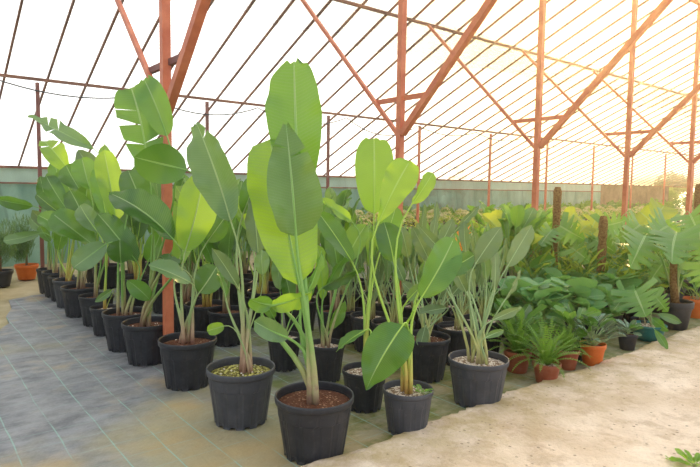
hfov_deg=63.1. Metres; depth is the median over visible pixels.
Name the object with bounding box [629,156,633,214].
post
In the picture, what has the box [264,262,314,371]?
potted plant
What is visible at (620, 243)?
leaf plant
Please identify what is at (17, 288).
ground
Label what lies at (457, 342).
flower plant
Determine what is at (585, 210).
flowering plant
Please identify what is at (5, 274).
pot
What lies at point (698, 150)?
trim
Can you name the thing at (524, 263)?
leaf plant
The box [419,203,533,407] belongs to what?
flower plant
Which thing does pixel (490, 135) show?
post
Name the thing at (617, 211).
flowering plant
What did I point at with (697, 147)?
trim
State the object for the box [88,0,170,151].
trim
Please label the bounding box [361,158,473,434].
potted plant
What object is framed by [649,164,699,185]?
trim
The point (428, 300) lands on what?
flower plant
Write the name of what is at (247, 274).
pot
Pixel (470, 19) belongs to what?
trim
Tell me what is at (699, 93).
trim
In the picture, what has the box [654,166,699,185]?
trim
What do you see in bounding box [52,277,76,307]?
pot
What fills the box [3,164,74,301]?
potted plant
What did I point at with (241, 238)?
potted plant
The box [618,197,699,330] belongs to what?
leaf plant
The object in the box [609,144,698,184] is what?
trim
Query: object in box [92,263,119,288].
pot
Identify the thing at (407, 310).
flower plant
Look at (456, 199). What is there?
wall
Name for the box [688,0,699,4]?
trim
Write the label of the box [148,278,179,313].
pot
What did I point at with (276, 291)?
pot
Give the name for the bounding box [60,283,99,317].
pot
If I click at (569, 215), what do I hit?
leaf plant
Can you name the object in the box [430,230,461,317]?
flower plant
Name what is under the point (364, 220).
flowering plant
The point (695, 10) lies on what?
trim
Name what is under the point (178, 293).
pot
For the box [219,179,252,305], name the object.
potted plant
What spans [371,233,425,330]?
flower plant
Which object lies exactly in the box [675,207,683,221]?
flowering plant
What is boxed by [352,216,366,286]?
flower plant
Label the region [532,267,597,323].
plant
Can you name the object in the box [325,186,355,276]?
potted plant
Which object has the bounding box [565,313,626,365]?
leaf plant
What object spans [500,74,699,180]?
trim
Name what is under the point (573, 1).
trim
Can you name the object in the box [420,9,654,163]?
trim
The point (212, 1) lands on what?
trim
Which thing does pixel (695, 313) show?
leaf plant
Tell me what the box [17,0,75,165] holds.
trim
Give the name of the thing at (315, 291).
pot
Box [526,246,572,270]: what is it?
leaf plant
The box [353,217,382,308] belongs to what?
flower plant
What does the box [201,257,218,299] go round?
potted plant
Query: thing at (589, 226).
leaf plant
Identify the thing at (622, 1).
trim
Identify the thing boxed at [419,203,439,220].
shrub
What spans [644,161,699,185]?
trim
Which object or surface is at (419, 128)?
post
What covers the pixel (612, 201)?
shrub
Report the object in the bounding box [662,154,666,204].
post
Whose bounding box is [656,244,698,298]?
leaf plant
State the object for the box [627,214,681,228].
leaf plant
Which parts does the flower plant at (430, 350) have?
pot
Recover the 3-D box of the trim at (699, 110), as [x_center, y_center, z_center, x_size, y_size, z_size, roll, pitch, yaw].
[10.651,-3.546,19.645,0.028,3.627,8.004,-3,6,-39]
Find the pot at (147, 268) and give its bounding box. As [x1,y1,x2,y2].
[145,261,155,277]
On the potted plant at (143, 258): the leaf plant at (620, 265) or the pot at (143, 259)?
the pot at (143, 259)
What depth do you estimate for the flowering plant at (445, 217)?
13.28 m
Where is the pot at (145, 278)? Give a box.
[125,275,154,305]
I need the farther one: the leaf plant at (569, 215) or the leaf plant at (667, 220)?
the leaf plant at (667, 220)
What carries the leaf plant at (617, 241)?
on the floor
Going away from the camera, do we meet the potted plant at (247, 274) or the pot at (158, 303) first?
the pot at (158, 303)
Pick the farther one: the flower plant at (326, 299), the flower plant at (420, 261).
the flower plant at (326, 299)
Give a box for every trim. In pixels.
[0,0,23,99]
[0,73,696,155]
[0,165,694,187]
[0,182,601,191]
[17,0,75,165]
[60,0,123,142]
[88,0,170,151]
[116,0,213,158]
[157,0,255,137]
[177,0,294,150]
[187,0,331,168]
[225,0,367,154]
[232,1,397,170]
[317,0,523,166]
[320,14,475,148]
[321,0,434,107]
[322,0,465,127]
[324,0,550,175]
[332,0,699,99]
[339,0,576,175]
[392,0,601,150]
[394,0,625,159]
[408,0,648,160]
[420,1,689,172]
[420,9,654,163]
[433,8,697,172]
[436,21,696,178]
[448,32,695,179]
[458,43,694,179]
[470,52,694,179]
[481,61,693,180]
[491,66,699,180]
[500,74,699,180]
[510,81,699,180]
[520,92,689,180]
[527,93,699,181]
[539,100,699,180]
[547,105,699,181]
[553,110,699,182]
[560,115,699,182]
[568,120,699,182]
[576,124,699,182]
[583,128,699,183]
[589,132,699,183]
[596,136,699,183]
[603,140,699,183]
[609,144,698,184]
[616,147,699,183]
[621,150,699,184]
[629,153,698,183]
[633,162,685,184]
[639,164,687,184]
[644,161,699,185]
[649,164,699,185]
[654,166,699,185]
[659,169,699,185]
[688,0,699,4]
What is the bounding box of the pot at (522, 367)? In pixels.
[504,347,531,373]
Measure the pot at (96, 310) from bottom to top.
0.300 m
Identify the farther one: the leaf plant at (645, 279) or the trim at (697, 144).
the trim at (697, 144)
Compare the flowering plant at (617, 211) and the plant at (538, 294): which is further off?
the flowering plant at (617, 211)
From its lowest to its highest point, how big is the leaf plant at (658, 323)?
0.511 m
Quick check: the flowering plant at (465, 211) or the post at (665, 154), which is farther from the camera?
the post at (665, 154)
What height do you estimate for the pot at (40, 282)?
0.360 m
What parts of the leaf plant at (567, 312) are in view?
pot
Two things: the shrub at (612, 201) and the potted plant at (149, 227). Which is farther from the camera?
the shrub at (612, 201)
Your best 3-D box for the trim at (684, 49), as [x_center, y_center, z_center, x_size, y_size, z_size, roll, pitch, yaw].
[6.215,-3.328,16.095,0.028,3.627,8.004,-3,6,-39]
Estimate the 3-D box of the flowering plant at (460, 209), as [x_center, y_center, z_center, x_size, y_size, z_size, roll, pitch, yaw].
[3.371,-0.520,17.403,0.446,0.533,0.490,2,5,10]
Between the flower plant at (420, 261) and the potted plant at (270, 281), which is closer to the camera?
the flower plant at (420, 261)
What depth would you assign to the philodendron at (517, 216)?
7.26 m
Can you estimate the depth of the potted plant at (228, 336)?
5.69 m
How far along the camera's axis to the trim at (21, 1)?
7.90 m
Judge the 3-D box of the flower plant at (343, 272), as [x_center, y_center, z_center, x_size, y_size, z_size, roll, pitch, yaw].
[-0.065,0.443,6.960,0.472,1.222,0.491,5,6,43]
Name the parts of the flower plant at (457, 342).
pot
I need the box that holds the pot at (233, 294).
[219,278,252,305]
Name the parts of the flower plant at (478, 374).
pot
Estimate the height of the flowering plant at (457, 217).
0.561 m
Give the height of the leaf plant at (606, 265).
0.902 m
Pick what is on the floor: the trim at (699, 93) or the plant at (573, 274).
the plant at (573, 274)
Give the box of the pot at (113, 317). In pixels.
[101,307,141,352]
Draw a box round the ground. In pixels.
[0,208,692,328]
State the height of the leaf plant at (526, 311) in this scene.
0.605 m
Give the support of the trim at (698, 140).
attached to the wall
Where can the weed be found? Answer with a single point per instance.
(687, 456)
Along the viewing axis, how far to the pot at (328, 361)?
4.67 m
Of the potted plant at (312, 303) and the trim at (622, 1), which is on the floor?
the potted plant at (312, 303)
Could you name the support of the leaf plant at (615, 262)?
on the floor
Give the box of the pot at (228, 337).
[207,305,247,346]
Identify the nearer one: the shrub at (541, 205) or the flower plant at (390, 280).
the flower plant at (390, 280)
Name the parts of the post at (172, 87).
post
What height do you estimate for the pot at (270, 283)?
0.320 m
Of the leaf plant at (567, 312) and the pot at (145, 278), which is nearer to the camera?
the leaf plant at (567, 312)
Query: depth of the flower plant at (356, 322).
5.58 m
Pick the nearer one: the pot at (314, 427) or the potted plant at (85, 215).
the pot at (314, 427)
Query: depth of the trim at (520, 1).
11.90 m
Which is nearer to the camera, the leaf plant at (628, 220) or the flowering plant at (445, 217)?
the leaf plant at (628, 220)
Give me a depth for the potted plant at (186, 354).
4.53 m
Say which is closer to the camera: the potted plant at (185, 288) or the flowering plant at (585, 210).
the potted plant at (185, 288)
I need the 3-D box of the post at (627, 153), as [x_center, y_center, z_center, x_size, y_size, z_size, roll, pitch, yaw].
[4.919,-1.821,10.040,0.086,5.424,4.540,-3,6,-39]
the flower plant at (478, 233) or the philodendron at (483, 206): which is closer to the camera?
the flower plant at (478, 233)
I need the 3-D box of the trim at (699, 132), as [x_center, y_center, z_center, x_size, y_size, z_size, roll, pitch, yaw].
[12.869,-3.656,21.419,0.028,3.627,8.004,-3,6,-39]
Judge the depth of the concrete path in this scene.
3.81 m
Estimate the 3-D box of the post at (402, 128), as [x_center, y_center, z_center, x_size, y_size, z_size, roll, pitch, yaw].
[0.596,-1.608,6.582,0.086,5.424,4.540,-3,6,-39]
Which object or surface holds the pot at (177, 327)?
on the potted plant at (185, 288)
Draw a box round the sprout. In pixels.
[412,384,433,394]
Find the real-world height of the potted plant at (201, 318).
1.611 m
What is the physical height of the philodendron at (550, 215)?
1.368 m
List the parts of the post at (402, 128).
post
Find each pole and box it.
[551,187,561,267]
[596,216,607,272]
[691,184,699,251]
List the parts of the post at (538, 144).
post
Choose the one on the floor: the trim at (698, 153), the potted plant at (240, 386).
the potted plant at (240, 386)
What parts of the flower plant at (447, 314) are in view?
pot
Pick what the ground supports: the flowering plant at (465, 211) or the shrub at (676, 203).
the shrub at (676, 203)
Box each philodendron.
[458,201,511,231]
[474,210,538,282]
[482,204,555,293]
[483,208,564,271]
[485,202,530,275]
[539,208,572,249]
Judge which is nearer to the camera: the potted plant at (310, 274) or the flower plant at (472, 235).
the flower plant at (472, 235)
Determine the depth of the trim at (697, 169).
28.20 m
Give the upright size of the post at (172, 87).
5.424 m
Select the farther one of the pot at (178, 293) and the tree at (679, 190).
the tree at (679, 190)
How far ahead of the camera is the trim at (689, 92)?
18.52 m
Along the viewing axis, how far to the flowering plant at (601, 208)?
20.32 m
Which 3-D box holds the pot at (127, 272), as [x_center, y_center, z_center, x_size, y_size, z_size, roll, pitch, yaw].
[-3.209,0.729,8.367,0.401,0.342,0.401,-3,6,-39]
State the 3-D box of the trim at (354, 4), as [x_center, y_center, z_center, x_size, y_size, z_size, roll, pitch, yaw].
[8.857,-4.005,15.914,42.000,0.045,0.040,-3,6,-39]
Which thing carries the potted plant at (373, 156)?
on the floor
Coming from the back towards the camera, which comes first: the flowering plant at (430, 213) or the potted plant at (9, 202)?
the flowering plant at (430, 213)
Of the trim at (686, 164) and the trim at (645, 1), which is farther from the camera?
the trim at (686, 164)
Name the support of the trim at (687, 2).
attached to the wall
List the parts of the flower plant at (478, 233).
pot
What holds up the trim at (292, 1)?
attached to the wall
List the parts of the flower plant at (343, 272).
pot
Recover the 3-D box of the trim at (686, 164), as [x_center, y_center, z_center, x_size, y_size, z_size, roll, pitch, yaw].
[16.417,-3.830,24.259,0.028,3.627,8.004,-3,6,-39]
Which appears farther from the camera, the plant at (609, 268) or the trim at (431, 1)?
the trim at (431, 1)
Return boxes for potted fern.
[486,314,547,373]
[505,301,562,358]
[507,313,594,382]
[542,321,592,370]
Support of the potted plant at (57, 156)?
on the floor
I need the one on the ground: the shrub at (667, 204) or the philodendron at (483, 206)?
the shrub at (667, 204)
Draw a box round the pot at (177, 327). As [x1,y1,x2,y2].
[174,297,201,331]
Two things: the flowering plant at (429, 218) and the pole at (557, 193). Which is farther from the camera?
the flowering plant at (429, 218)
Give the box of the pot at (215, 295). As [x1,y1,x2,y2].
[208,289,218,299]
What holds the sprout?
on the potted plant at (389, 347)
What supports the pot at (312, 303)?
on the potted plant at (312, 303)
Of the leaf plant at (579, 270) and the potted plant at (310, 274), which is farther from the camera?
the potted plant at (310, 274)
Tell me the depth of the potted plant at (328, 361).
4.74 m
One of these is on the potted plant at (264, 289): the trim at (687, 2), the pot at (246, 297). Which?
the pot at (246, 297)
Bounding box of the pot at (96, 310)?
[90,304,115,336]
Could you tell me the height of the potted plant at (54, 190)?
2.412 m
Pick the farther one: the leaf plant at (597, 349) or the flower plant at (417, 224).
the flower plant at (417, 224)
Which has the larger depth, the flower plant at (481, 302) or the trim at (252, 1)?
the trim at (252, 1)
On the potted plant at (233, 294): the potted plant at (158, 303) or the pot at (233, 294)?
the pot at (233, 294)
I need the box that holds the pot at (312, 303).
[284,297,317,332]
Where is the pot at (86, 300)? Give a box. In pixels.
[78,292,113,326]
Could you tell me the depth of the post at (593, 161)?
19.16 m
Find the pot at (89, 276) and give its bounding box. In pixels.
[86,260,109,282]
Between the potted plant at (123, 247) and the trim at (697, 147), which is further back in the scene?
the trim at (697, 147)
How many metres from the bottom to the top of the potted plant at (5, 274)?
1.112 m
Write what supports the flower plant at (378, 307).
on the floor
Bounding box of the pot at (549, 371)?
[532,358,561,382]
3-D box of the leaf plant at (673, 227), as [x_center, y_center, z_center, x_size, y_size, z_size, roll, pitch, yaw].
[4.976,0.453,8.199,1.293,1.145,1.255,3,5,24]
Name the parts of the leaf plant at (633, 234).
pot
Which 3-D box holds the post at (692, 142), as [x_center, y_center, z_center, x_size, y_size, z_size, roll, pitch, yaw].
[7.080,-1.927,11.770,0.086,5.424,4.540,-3,6,-39]
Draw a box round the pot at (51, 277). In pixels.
[47,274,74,301]
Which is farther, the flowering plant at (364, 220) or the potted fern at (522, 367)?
the flowering plant at (364, 220)
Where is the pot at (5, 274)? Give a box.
[0,269,13,286]
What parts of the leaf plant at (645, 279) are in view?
pot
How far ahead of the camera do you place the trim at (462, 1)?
10.91 m
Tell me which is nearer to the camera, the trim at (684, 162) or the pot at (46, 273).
the pot at (46, 273)
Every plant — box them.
[0,173,59,297]
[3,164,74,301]
[28,114,101,317]
[29,176,59,293]
[35,140,76,307]
[48,143,113,326]
[71,150,161,352]
[74,169,115,336]
[86,233,109,282]
[92,204,119,288]
[109,75,191,366]
[119,213,145,293]
[120,213,154,305]
[126,227,146,274]
[145,225,155,277]
[148,176,227,391]
[148,177,184,313]
[172,185,221,331]
[173,201,201,331]
[176,174,200,284]
[176,252,201,301]
[186,122,274,430]
[201,217,247,346]
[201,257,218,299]
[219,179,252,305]
[231,238,249,269]
[239,234,256,287]
[244,230,279,327]
[247,58,353,465]
[247,249,282,322]
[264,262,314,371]
[268,258,274,286]
[284,204,325,332]
[307,203,323,295]
[313,198,368,382]
[316,196,371,339]
[316,245,332,305]
[317,138,402,413]
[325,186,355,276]
[328,224,364,306]
[333,248,372,343]
[350,222,391,351]
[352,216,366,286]
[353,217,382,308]
[355,210,365,223]
[356,217,372,226]
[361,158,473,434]
[362,255,401,312]
[365,211,377,225]
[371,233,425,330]
[373,274,392,289]
[385,228,409,300]
[391,201,468,382]
[400,227,429,329]
[403,215,417,230]
[404,223,418,282]
[408,209,421,226]
[413,248,454,330]
[416,219,443,302]
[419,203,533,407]
[426,215,432,225]
[427,210,439,223]
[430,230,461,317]
[437,229,492,365]
[439,207,452,221]
[439,212,454,224]
[439,213,450,222]
[448,228,475,307]
[450,234,481,318]
[454,208,465,222]
[454,210,473,219]
[454,212,466,224]
[463,223,507,352]
[470,221,485,308]
[476,282,525,337]
[489,247,566,277]
[489,298,551,349]
[490,276,563,331]
[513,287,573,338]
[520,267,570,294]
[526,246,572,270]
[527,245,597,276]
[531,228,618,267]
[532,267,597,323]
[537,206,589,268]
[543,276,607,335]
[546,302,601,361]
[556,243,615,277]
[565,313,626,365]
[568,230,657,282]
[568,248,643,290]
[570,269,614,289]
[570,284,630,333]
[575,205,654,255]
[581,206,592,220]
[581,241,630,267]
[589,268,649,326]
[594,266,637,305]
[598,206,608,215]
[599,252,668,320]
[608,243,694,314]
[608,319,643,350]
[609,220,690,255]
[609,277,669,341]
[611,209,620,216]
[614,274,662,323]
[616,243,683,294]
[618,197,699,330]
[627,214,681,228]
[629,250,699,312]
[630,288,681,348]
[649,225,699,296]
[652,218,691,252]
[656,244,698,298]
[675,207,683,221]
[679,269,699,318]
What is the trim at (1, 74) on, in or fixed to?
attached to the ceiling
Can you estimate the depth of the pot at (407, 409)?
3.68 m
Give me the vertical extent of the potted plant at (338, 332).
1.527 m
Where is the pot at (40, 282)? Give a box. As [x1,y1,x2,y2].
[36,267,59,293]
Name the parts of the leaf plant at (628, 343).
pot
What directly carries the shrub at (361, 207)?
on the ground
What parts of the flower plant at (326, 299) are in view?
pot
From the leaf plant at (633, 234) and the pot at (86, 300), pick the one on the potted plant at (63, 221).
the pot at (86, 300)
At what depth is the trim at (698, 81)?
18.11 m
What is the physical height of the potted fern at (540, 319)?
0.550 m
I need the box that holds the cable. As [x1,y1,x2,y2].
[0,80,562,147]
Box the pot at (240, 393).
[206,356,274,430]
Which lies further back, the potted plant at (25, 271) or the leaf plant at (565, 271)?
the potted plant at (25, 271)
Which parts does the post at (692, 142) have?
post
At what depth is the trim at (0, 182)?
18.79 m
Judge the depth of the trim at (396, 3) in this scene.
10.21 m
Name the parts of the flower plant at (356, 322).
pot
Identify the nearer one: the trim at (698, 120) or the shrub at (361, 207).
the shrub at (361, 207)
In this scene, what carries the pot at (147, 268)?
on the potted plant at (149, 227)
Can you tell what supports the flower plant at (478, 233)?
on the floor
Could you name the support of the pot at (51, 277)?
on the potted plant at (19, 237)
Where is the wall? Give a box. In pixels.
[0,168,668,266]
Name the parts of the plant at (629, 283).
pot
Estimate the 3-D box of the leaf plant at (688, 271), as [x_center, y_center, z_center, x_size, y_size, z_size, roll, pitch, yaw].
[4.247,0.626,7.620,1.006,0.872,1.003,2,5,20]
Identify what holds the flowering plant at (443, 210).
on the bench
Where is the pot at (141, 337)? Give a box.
[121,316,162,366]
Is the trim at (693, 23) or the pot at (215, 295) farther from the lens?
the trim at (693, 23)
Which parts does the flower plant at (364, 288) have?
pot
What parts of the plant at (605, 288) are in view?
pot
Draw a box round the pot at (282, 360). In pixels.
[268,331,299,371]
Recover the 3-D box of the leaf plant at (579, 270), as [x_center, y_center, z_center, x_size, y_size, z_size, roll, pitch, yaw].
[2.967,0.604,7.233,0.923,0.941,1.034,0,5,-6]
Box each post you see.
[35,82,44,267]
[115,0,210,335]
[205,102,208,133]
[300,0,496,297]
[326,115,329,262]
[416,126,420,222]
[427,0,672,270]
[487,134,491,206]
[522,0,699,229]
[544,142,548,209]
[590,146,594,209]
[592,5,699,223]
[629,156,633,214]
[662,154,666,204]
[690,157,694,213]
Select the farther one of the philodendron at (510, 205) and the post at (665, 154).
the post at (665, 154)
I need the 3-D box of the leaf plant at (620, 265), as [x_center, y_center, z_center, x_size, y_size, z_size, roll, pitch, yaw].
[3.875,0.590,7.556,0.916,0.943,1.139,-1,5,-25]
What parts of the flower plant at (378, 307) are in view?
pot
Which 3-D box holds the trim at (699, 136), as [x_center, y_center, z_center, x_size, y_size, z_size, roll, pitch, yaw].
[13.312,-3.677,21.774,0.028,3.627,8.004,-3,6,-39]
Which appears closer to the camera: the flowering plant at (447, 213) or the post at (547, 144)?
the flowering plant at (447, 213)
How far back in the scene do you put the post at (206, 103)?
10.44 m
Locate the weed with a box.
[669,448,699,466]
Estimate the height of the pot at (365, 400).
0.290 m
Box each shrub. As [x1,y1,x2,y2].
[359,207,372,224]
[403,202,413,226]
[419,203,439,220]
[440,204,456,227]
[538,202,551,208]
[575,199,595,218]
[602,200,616,217]
[615,200,628,215]
[628,201,642,213]
[655,199,674,207]
[661,199,680,220]
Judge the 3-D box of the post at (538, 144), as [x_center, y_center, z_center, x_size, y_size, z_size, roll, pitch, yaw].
[2.757,-1.714,8.311,0.086,5.424,4.540,-3,6,-39]
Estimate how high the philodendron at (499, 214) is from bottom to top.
1.344 m
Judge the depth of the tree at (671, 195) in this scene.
32.59 m
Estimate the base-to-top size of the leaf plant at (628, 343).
0.304 m
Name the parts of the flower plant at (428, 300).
pot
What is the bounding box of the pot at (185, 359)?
[158,331,216,391]
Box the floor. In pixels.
[0,250,699,466]
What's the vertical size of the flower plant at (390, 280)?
1.271 m
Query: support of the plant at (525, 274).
on the floor
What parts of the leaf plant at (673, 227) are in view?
pot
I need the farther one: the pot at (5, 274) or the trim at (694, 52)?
the trim at (694, 52)
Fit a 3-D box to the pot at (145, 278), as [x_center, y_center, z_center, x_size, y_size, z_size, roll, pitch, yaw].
[-2.869,0.773,7.710,0.430,0.367,0.430,-3,6,-39]
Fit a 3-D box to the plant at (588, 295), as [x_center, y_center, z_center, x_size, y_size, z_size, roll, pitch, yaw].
[2.350,0.797,6.305,0.833,0.685,0.914,1,5,5]
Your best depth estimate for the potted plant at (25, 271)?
9.51 m
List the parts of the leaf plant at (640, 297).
pot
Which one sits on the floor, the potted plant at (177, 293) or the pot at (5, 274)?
the potted plant at (177, 293)
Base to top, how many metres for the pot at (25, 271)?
0.250 m
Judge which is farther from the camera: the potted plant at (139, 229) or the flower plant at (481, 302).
the potted plant at (139, 229)
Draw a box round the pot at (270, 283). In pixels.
[268,281,274,286]
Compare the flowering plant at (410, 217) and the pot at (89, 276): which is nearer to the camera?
the pot at (89, 276)
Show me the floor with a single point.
(67, 400)
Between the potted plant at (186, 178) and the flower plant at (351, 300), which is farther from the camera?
the potted plant at (186, 178)
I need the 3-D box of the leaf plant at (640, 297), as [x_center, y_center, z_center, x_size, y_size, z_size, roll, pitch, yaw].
[3.144,0.808,6.148,0.627,0.709,0.484,-3,6,-39]
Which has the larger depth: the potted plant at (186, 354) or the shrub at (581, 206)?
the shrub at (581, 206)
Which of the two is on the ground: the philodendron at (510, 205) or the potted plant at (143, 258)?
the potted plant at (143, 258)
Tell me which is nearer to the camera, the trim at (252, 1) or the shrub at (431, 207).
the trim at (252, 1)
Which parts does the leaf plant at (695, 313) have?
pot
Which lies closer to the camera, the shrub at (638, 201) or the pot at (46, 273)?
the pot at (46, 273)
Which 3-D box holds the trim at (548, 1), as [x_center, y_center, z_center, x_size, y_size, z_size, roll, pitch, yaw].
[1.780,-3.109,12.546,0.028,3.627,8.004,-3,6,-39]
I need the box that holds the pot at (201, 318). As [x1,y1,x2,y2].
[184,299,221,331]
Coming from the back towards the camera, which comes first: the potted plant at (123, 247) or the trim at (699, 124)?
the trim at (699, 124)
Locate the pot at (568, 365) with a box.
[554,346,579,370]
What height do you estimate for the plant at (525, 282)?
0.665 m
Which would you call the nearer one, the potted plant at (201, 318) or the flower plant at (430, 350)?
the flower plant at (430, 350)
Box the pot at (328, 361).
[313,338,344,382]
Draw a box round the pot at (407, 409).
[382,379,433,434]
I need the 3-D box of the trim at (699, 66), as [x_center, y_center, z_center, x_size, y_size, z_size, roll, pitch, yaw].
[7.546,-3.393,17.160,0.028,3.627,8.004,-3,6,-39]
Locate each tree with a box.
[650,171,693,203]
[661,185,680,201]
[680,193,693,210]
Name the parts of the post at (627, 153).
post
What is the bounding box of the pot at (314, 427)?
[275,381,353,465]
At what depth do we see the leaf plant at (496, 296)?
6.22 m
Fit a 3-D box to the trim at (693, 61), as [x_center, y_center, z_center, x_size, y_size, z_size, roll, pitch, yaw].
[7.103,-3.372,16.805,0.028,3.627,8.004,-3,6,-39]
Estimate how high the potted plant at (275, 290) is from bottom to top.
1.651 m
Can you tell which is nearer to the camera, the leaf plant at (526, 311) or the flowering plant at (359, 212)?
the leaf plant at (526, 311)
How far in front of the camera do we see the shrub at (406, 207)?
16.69 m
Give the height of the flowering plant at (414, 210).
0.586 m
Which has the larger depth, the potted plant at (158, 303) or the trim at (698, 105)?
the trim at (698, 105)
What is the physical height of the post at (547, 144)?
3.166 m
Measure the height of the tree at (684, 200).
1.953 m
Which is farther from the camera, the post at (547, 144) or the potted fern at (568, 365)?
the post at (547, 144)
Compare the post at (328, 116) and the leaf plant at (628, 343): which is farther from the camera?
the post at (328, 116)
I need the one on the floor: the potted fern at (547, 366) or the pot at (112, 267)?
the potted fern at (547, 366)
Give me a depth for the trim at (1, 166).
19.07 m
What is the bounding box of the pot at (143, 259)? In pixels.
[126,255,146,274]
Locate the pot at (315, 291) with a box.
[307,268,316,295]
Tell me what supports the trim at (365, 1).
attached to the wall
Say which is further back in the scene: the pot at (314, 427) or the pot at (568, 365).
the pot at (568, 365)
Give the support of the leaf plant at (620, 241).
on the floor
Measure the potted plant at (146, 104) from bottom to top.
2.458 m
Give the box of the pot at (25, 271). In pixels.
[14,263,38,279]
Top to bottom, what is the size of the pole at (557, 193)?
1.660 m
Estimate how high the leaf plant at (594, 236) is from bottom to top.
1.147 m
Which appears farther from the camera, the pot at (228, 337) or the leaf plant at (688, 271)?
the leaf plant at (688, 271)
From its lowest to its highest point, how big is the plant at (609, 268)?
0.685 m
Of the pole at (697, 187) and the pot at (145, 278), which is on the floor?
the pole at (697, 187)
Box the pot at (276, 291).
[247,287,282,322]
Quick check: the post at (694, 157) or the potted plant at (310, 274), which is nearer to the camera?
the potted plant at (310, 274)
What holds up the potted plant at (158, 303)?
on the floor
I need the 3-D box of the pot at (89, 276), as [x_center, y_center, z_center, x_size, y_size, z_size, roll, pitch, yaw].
[-4.197,0.630,9.440,0.404,0.345,0.404,-3,6,-39]
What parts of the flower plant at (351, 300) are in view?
pot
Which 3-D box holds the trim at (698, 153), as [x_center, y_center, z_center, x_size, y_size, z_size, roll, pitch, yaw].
[15.530,-3.787,23.549,0.028,3.627,8.004,-3,6,-39]
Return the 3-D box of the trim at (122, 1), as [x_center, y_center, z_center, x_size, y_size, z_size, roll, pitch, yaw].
[-3.543,-2.847,8.287,0.028,3.627,8.004,-3,6,-39]
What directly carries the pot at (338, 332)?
on the potted plant at (338, 332)
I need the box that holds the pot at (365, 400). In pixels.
[342,362,384,413]
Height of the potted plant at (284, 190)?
2.395 m
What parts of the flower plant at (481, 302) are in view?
pot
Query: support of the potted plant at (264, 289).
on the floor
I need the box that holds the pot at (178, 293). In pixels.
[176,291,201,301]
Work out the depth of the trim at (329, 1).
9.99 m
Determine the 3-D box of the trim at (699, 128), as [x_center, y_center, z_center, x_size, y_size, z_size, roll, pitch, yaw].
[12.425,-3.634,21.064,0.028,3.627,8.004,-3,6,-39]
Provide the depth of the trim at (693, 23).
14.72 m
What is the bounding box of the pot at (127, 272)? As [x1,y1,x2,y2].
[119,270,145,293]
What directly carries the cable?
hanging from the trim at (1, 74)
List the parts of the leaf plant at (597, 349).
pot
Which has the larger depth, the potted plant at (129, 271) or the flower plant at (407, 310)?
the potted plant at (129, 271)
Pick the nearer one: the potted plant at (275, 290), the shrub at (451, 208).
the potted plant at (275, 290)
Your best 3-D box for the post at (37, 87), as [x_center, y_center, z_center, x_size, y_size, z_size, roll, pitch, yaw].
[-4.803,-0.728,8.833,0.050,3.166,0.050,-3,6,-39]
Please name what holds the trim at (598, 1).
attached to the wall
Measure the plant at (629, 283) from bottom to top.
0.679 m
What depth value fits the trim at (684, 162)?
26.15 m
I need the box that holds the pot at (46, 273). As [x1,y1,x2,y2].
[41,269,59,297]
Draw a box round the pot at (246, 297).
[244,292,279,327]
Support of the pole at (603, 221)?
on the floor
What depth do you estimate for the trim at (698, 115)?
21.32 m
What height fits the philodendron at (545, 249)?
1.378 m
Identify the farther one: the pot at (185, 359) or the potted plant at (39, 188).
the potted plant at (39, 188)
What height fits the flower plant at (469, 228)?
1.148 m
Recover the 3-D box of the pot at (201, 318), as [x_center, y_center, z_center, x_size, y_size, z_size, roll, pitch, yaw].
[-1.526,0.921,6.034,0.437,0.373,0.437,-3,6,-39]
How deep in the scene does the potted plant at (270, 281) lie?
7.95 m
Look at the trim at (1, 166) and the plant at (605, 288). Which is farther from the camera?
the trim at (1, 166)
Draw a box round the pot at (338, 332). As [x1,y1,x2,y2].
[316,305,354,339]
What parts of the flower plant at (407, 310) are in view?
pot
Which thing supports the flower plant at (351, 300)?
on the floor
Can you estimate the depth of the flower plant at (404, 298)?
6.95 m
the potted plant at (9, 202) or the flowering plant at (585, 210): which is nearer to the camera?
the potted plant at (9, 202)
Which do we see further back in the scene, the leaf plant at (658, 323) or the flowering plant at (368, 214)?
the flowering plant at (368, 214)
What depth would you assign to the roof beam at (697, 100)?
20.22 m
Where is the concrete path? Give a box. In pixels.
[301,326,699,466]
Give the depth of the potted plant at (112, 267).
8.79 m
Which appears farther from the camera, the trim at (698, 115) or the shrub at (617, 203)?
the shrub at (617, 203)
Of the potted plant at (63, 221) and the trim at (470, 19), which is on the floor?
the potted plant at (63, 221)
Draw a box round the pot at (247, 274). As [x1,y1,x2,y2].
[239,270,256,287]

